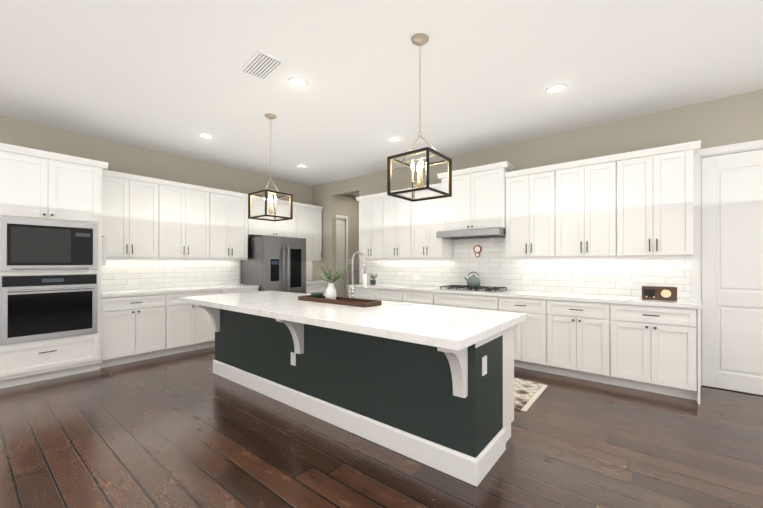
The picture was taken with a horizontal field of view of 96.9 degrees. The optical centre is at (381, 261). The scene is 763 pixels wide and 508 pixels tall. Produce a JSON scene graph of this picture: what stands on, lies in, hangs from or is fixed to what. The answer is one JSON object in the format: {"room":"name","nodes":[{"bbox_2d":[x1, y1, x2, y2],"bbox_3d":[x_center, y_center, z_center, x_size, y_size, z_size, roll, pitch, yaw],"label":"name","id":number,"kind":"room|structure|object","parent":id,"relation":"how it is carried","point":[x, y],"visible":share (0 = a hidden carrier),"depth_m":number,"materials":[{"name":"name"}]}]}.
{"room":"kitchen","nodes":[
{"label":"kitchen","id":0,"kind":"room"},
{"bbox_2d":[0,116,358,297],"bbox_3d":[-3.662,-0.176,4.849,0.120,2.980,10.490,0,0,39],"label":"wall","id":1,"kind":"structure","parent":0,"point":[125,158],"depth_m":5.20,"materials":[{"name":"beige paint"}]},
{"bbox_2d":[102,169,165,256],"bbox_3d":[-3.503,-0.615,4.669,0.345,1.116,0.761,0,0,39],"label":"upper cabinet","id":2,"kind":"object","parent":1,"relation":"attached to","point":[145,218],"depth_m":4.57,"materials":[{"name":"white wood"}]},
{"bbox_2d":[162,181,213,259],"bbox_3d":[-3.084,-0.613,5.195,0.345,1.116,0.837,0,0,39],"label":"upper cabinet","id":3,"kind":"object","parent":1,"relation":"attached to","point":[189,209],"depth_m":5.13,"materials":[{"name":"white wood"}]},
{"bbox_2d":[102,259,311,290],"bbox_3d":[-2.699,0.175,5.954,0.006,0.455,3.778,0,0,39],"label":"backsplash","id":4,"kind":"structure","parent":1,"relation":"attached to","point":[119,274],"depth_m":5.22,"materials":[{"name":"tile"}]},
{"bbox_2d":[128,280,136,284],"bbox_3d":[-3.573,0.298,4.847,0.007,0.070,0.114,0,0,39],"label":"outlet","id":5,"kind":"object","parent":4,"relation":"attached to","point":[130,282],"depth_m":4.85,"materials":[{"name":"white plastic"}]},
{"bbox_2d":[214,189,253,259],"bbox_3d":[-2.658,-0.612,5.728,0.345,1.116,0.782,0,0,39],"label":"upper cabinet","id":6,"kind":"object","parent":1,"relation":"attached to","point":[232,225],"depth_m":5.64,"materials":[{"name":"white wood"}]},
{"bbox_2d":[254,196,297,236],"bbox_3d":[-2.124,-0.819,6.399,0.345,0.696,1.060,0,0,39],"label":"upper cabinet","id":7,"kind":"object","parent":1,"relation":"attached to","point":[285,228],"depth_m":6.33,"materials":[{"name":"white wood"}]},
{"bbox_2d":[291,203,321,260],"bbox_3d":[-1.618,-0.607,7.033,0.345,1.116,0.689,0,0,39],"label":"upper cabinet","id":8,"kind":"object","parent":1,"relation":"attached to","point":[309,216],"depth_m":6.98,"materials":[{"name":"white wood"}]},
{"bbox_2d":[336,218,345,296],"bbox_3d":[-1.121,0.141,7.944,0.111,2.348,0.772,0,0,39],"label":"hall door","id":9,"kind":"structure","parent":1,"relation":"in","point":[340,253],"depth_m":8.15,"materials":[{"name":"white wood"}]},
{"bbox_2d":[336,215,347,296],"bbox_3d":[-0.878,0.107,8.230,0.019,2.435,1.680,0,0,39],"label":"door frame","id":10,"kind":"structure","parent":1,"relation":"attached to","point":[342,217],"depth_m":8.23,"materials":[{"name":"white wood"}]},
{"bbox_2d":[0,346,762,507],"bbox_3d":[-0.023,1.335,1.949,9.660,0.060,10.740,0,0,39],"label":"floor","id":11,"kind":"structure","parent":0,"point":[189,429],"depth_m":2.32,"materials":[{"name":"brown wood"}]},
{"bbox_2d":[0,143,103,388],"bbox_3d":[-3.899,0.058,3.892,0.692,2.506,0.940,0,0,39],"label":"tall cabinet","id":12,"kind":"object","parent":11,"relation":"on","point":[62,314],"depth_m":3.69,"materials":[{"name":"white wood"}]},
{"bbox_2d":[102,236,105,264],"bbox_3d":[-3.421,-0.137,4.144,0.155,0.357,0.042,0,0,39],"label":"hanging towel","id":13,"kind":"object","parent":12,"relation":"hanging from","point":[103,251],"visible":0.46,"depth_m":4.10,"materials":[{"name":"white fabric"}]},
{"bbox_2d":[104,291,171,366],"bbox_3d":[-3.396,0.875,4.581,0.616,0.875,0.763,0,0,39],"label":"base cabinet","id":14,"kind":"object","parent":11,"relation":"on","point":[136,327],"depth_m":4.38,"materials":[{"name":"white wood"}]},
{"bbox_2d":[104,284,255,294],"bbox_3d":[-2.973,0.419,5.102,0.622,0.039,2.103,0,0,39],"label":"countertop","id":15,"kind":"structure","parent":14,"relation":"on","point":[152,291],"depth_m":4.83,"materials":[{"name":"white stone"}]},
{"bbox_2d":[172,287,227,353],"bbox_3d":[-2.963,0.877,5.125,0.616,0.875,0.891,0,0,39],"label":"base cabinet","id":16,"kind":"object","parent":11,"relation":"on","point":[192,326],"depth_m":4.89,"materials":[{"name":"white wood"}]},
{"bbox_2d":[228,287,258,293],"bbox_3d":[-2.545,0.879,5.649,0.616,0.875,0.711,0,0,39],"label":"base cabinet","id":17,"kind":"object","parent":11,"relation":"on","point":[230,289],"depth_m":5.50,"materials":[{"name":"white wood"}]},
{"bbox_2d":[241,236,305,293],"bbox_3d":[-1.952,0.442,6.213,0.791,1.752,0.880,0,0,39],"label":"fridge","id":18,"kind":"object","parent":11,"relation":"on","point":[273,263],"visible":0.54,"depth_m":5.92,"materials":[{"name":"silver metal"}]},
{"bbox_2d":[306,283,327,294],"bbox_3d":[-1.521,0.883,6.934,0.616,0.875,0.755,0,0,39],"label":"base cabinet","id":19,"kind":"object","parent":11,"relation":"on","point":[310,287],"depth_m":6.73,"materials":[{"name":"white wood"}]},
{"bbox_2d":[306,280,331,282],"bbox_3d":[-1.515,0.425,6.931,0.622,0.039,0.755,0,0,39],"label":"countertop","id":20,"kind":"structure","parent":19,"relation":"on","point":[307,281],"depth_m":6.89,"materials":[{"name":"white stone"}]},
{"bbox_2d":[191,303,516,486],"bbox_3d":[-0.546,0.876,3.187,3.252,0.865,0.990,0,0,39],"label":"kitchen island","id":21,"kind":"object","parent":11,"relation":"on","point":[409,380],"depth_m":2.42,"materials":[{"name":"painted wood"},{"name":"quartz"}]},
{"bbox_2d":[291,352,295,365],"bbox_3d":[-0.797,0.878,3.049,0.070,0.114,0.007,0,0,39],"label":"outlet","id":22,"kind":"object","parent":21,"relation":"attached to","point":[293,358],"visible":1,"depth_m":3.04,"materials":[{"name":"white plastic"}]},
{"bbox_2d":[179,291,526,350],"bbox_3d":[-0.575,0.418,3.153,3.360,0.050,1.150,0,0,39],"label":"island countertop","id":23,"kind":"structure","parent":21,"relation":"on","point":[449,328],"depth_m":2.42,"materials":[{"name":"white stone"}]},
{"bbox_2d":[298,295,381,306],"bbox_3d":[-0.426,0.373,3.259,0.920,0.040,0.220,0,0,39],"label":"tray","id":24,"kind":"object","parent":23,"relation":"on","point":[357,302],"visible":0.85,"depth_m":3.16,"materials":[{"name":"brown wood"}]},
{"bbox_2d":[311,293,322,297],"bbox_3d":[-0.656,0.351,3.436,0.128,0.058,0.128,0,0,39],"label":"bowl","id":25,"kind":"object","parent":24,"relation":"on","point":[317,295],"visible":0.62,"depth_m":3.39,"materials":[{"name":"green ceramic"}]},
{"bbox_2d":[320,263,348,299],"bbox_3d":[-0.499,0.198,3.334,0.329,0.362,0.258,0,0,39],"label":"vase","id":26,"kind":"object","parent":24,"relation":"on","point":[330,293],"visible":0.92,"depth_m":3.29,"materials":[{"name":"white ceramic"}]},
{"bbox_2d":[347,251,366,297],"bbox_3d":[-0.255,0.144,3.397,0.221,0.498,0.125,0,0,39],"label":"faucet","id":27,"kind":"object","parent":23,"relation":"on","point":[353,270],"visible":0.94,"depth_m":3.42,"materials":[{"name":"silver metal"}]},
{"bbox_2d":[482,355,486,375],"bbox_3d":[0.635,0.640,2.079,0.007,0.114,0.070,0,0,39],"label":"outlet","id":28,"kind":"object","parent":21,"relation":"attached to","point":[484,365],"visible":1,"depth_m":2.07,"materials":[{"name":"white plastic"}]},
{"bbox_2d":[349,287,375,299],"bbox_3d":[-0.129,0.880,5.920,0.665,0.875,0.615,0,0,39],"label":"base cabinet","id":29,"kind":"object","parent":11,"relation":"on","point":[359,292],"depth_m":5.66,"materials":[{"name":"white wood"}]},
{"bbox_2d":[376,287,407,302],"bbox_3d":[0.295,0.879,5.583,0.681,0.875,0.615,0,0,39],"label":"base cabinet","id":30,"kind":"object","parent":11,"relation":"on","point":[382,293],"depth_m":5.31,"materials":[{"name":"white wood"}]},
{"bbox_2d":[408,291,435,304],"bbox_3d":[0.721,0.877,5.243,0.671,0.875,0.615,0,0,39],"label":"base cabinet","id":31,"kind":"object","parent":11,"relation":"on","point":[417,297],"depth_m":4.95,"materials":[{"name":"white wood"}]},
{"bbox_2d":[436,291,503,310],"bbox_3d":[1.296,0.876,4.784,1.062,0.875,0.615,0,0,39],"label":"base cabinet","id":32,"kind":"object","parent":11,"relation":"on","point":[443,298],"depth_m":4.49,"materials":[{"name":"white wood"}]},
{"bbox_2d":[504,295,551,373],"bbox_3d":[1.878,0.875,4.320,0.691,0.875,0.615,0,0,39],"label":"base cabinet","id":33,"kind":"object","parent":11,"relation":"on","point":[532,336],"depth_m":4.01,"materials":[{"name":"white wood"}]},
{"bbox_2d":[514,378,547,411],"bbox_3d":[0.677,1.304,3.911,2.120,0.011,0.800,0,0,39],"label":"rug","id":34,"kind":"object","parent":11,"relation":"on","point":[527,393],"visible":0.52,"depth_m":3.35,"materials":[{"name":"beige fabric"}]},
{"bbox_2d":[552,299,619,385],"bbox_3d":[2.336,0.873,3.956,0.741,0.875,0.615,0,0,39],"label":"base cabinet","id":35,"kind":"object","parent":11,"relation":"on","point":[585,332],"depth_m":3.67,"materials":[{"name":"white wood"}]},
{"bbox_2d":[620,303,701,403],"bbox_3d":[2.818,0.872,3.571,0.754,0.875,0.615,0,0,39],"label":"base cabinet","id":36,"kind":"object","parent":11,"relation":"on","point":[638,343],"depth_m":3.28,"materials":[{"name":"white wood"}]},
{"bbox_2d":[348,283,701,306],"bbox_3d":[1.362,0.418,4.725,4.490,0.040,0.622,0,0,39],"label":"countertop","id":37,"kind":"structure","parent":36,"relation":"on","point":[469,290],"depth_m":4.07,"materials":[{"name":"white stone"}]},
{"bbox_2d":[369,273,376,284],"bbox_3d":[-0.141,0.296,5.855,0.191,0.209,0.167,0,0,39],"label":"plant pot","id":38,"kind":"object","parent":37,"relation":"on","point":[372,281],"visible":1,"depth_m":5.84,"materials":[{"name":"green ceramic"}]},
{"bbox_2d":[464,272,480,286],"bbox_3d":[1.292,0.249,4.818,0.236,0.211,0.190,0,0,39],"label":"kettle","id":39,"kind":"object","parent":37,"relation":"on","point":[473,281],"visible":1,"depth_m":4.74,"materials":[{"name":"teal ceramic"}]},
{"bbox_2d":[642,286,676,300],"bbox_3d":[2.869,0.326,3.495,0.280,0.135,0.142,0,0,39],"label":"radio","id":40,"kind":"object","parent":37,"relation":"on","point":[659,293],"visible":1,"depth_m":3.45,"materials":[{"name":"brown wood"}]},
{"bbox_2d":[0,0,762,196],"bbox_3d":[-0.023,-1.726,1.959,9.660,0.100,10.740,0,0,39],"label":"ceiling","id":41,"kind":"structure","parent":0,"point":[166,76],"depth_m":2.97,"materials":[{"name":"white paint"}]},
{"bbox_2d":[198,133,212,138],"bbox_3d":[-2.328,-1.664,4.474,0.188,0.006,0.188,0,0,39],"label":"recessed light","id":42,"kind":"object","parent":41,"relation":"in","point":[205,135],"visible":1,"depth_m":4.45,"materials":[{"name":"white plastic"}]},
{"bbox_2d":[240,50,284,80],"bbox_3d":[-1.024,-1.663,2.885,0.220,0.018,0.400,0,0,-43],"label":"ceiling vent","id":43,"kind":"object","parent":41,"relation":"in","point":[261,65],"visible":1,"depth_m":2.86,"materials":[{"name":"white metal"}]},
{"bbox_2d":[248,114,292,220],"bbox_3d":[-1.271,-1.079,3.873,0.350,1.180,0.350,0,0,39],"label":"pendant light","id":44,"kind":"object","parent":41,"relation":"hanging from","point":[270,117],"visible":1,"depth_m":3.85,"materials":[{"name":"brown metal"}]},
{"bbox_2d":[287,77,307,87],"bbox_3d":[-0.784,-1.669,3.154,0.188,0.006,0.188,0,0,39],"label":"recessed light","id":45,"kind":"object","parent":41,"relation":"in","point":[296,82],"visible":1,"depth_m":3.14,"materials":[{"name":"white"}]},
{"bbox_2d":[388,137,400,141],"bbox_3d":[0.177,-1.664,4.600,0.188,0.006,0.188,0,0,39],"label":"recessed light","id":46,"kind":"object","parent":41,"relation":"in","point":[394,139],"visible":1,"depth_m":4.59,"materials":[{"name":"white plastic"}]},
{"bbox_2d":[387,33,451,201],"bbox_3d":[0.289,-1.083,2.540,0.350,1.180,0.350,0,0,39],"label":"pendant light","id":47,"kind":"object","parent":41,"relation":"hanging from","point":[420,39],"visible":1,"depth_m":2.52,"materials":[{"name":"brown metal"}]},
{"bbox_2d":[545,84,566,93],"bbox_3d":[1.687,-1.668,3.269,0.188,0.006,0.188,0,0,39],"label":"recessed light","id":48,"kind":"object","parent":41,"relation":"in","point":[555,88],"visible":1,"depth_m":3.25,"materials":[{"name":"white"}]},
{"bbox_2d":[312,89,762,294],"bbox_3d":[2.103,-0.177,4.621,9.660,2.980,0.120,0,0,39],"label":"wall","id":49,"kind":"structure","parent":0,"point":[734,119],"depth_m":4.16,"materials":[{"name":"beige paint"}]},
{"bbox_2d":[359,237,690,298],"bbox_3d":[1.431,-0.023,5.075,4.759,0.845,0.006,0,0,39],"label":"backsplash","id":50,"kind":"structure","parent":49,"relation":"attached to","point":[491,265],"depth_m":4.59,"materials":[{"name":"tile"}]},
{"bbox_2d":[473,245,481,256],"bbox_3d":[1.437,-0.157,5.052,0.124,0.182,0.023,0,0,39],"label":"clock","id":51,"kind":"object","parent":50,"relation":"attached to","point":[477,249],"visible":0.96,"depth_m":5.04,"materials":[{"name":"red"}]},
{"bbox_2d":[620,280,631,285],"bbox_3d":[2.849,0.251,3.935,0.114,0.070,0.007,0,0,39],"label":"outlet","id":52,"kind":"object","parent":50,"relation":"attached to","point":[622,282],"depth_m":3.93,"materials":[{"name":"white plastic"}]},
{"bbox_2d":[356,140,700,259],"bbox_3d":[1.376,-0.667,4.770,4.556,1.281,0.545,0,0,39],"label":"upper cabinet","id":53,"kind":"object","parent":49,"relation":"attached to","point":[638,207],"visible":0.98,"depth_m":4.09,"materials":[{"name":"white wood"}]},
{"bbox_2d":[691,139,762,385],"bbox_3d":[4.551,0.062,2.657,3.140,2.490,0.138,0,0,39],"label":"door frame","id":54,"kind":"structure","parent":49,"relation":"attached to","point":[696,259],"depth_m":3.55,"materials":[{"name":"white wood"}]},
{"bbox_2d":[701,149,762,394],"bbox_3d":[3.657,0.103,3.308,0.758,2.396,0.111,0,0,39],"label":"door","id":55,"kind":"structure","parent":49,"relation":"in","point":[732,262],"depth_m":3.42,"materials":[{"name":"white wood"}]}
]}

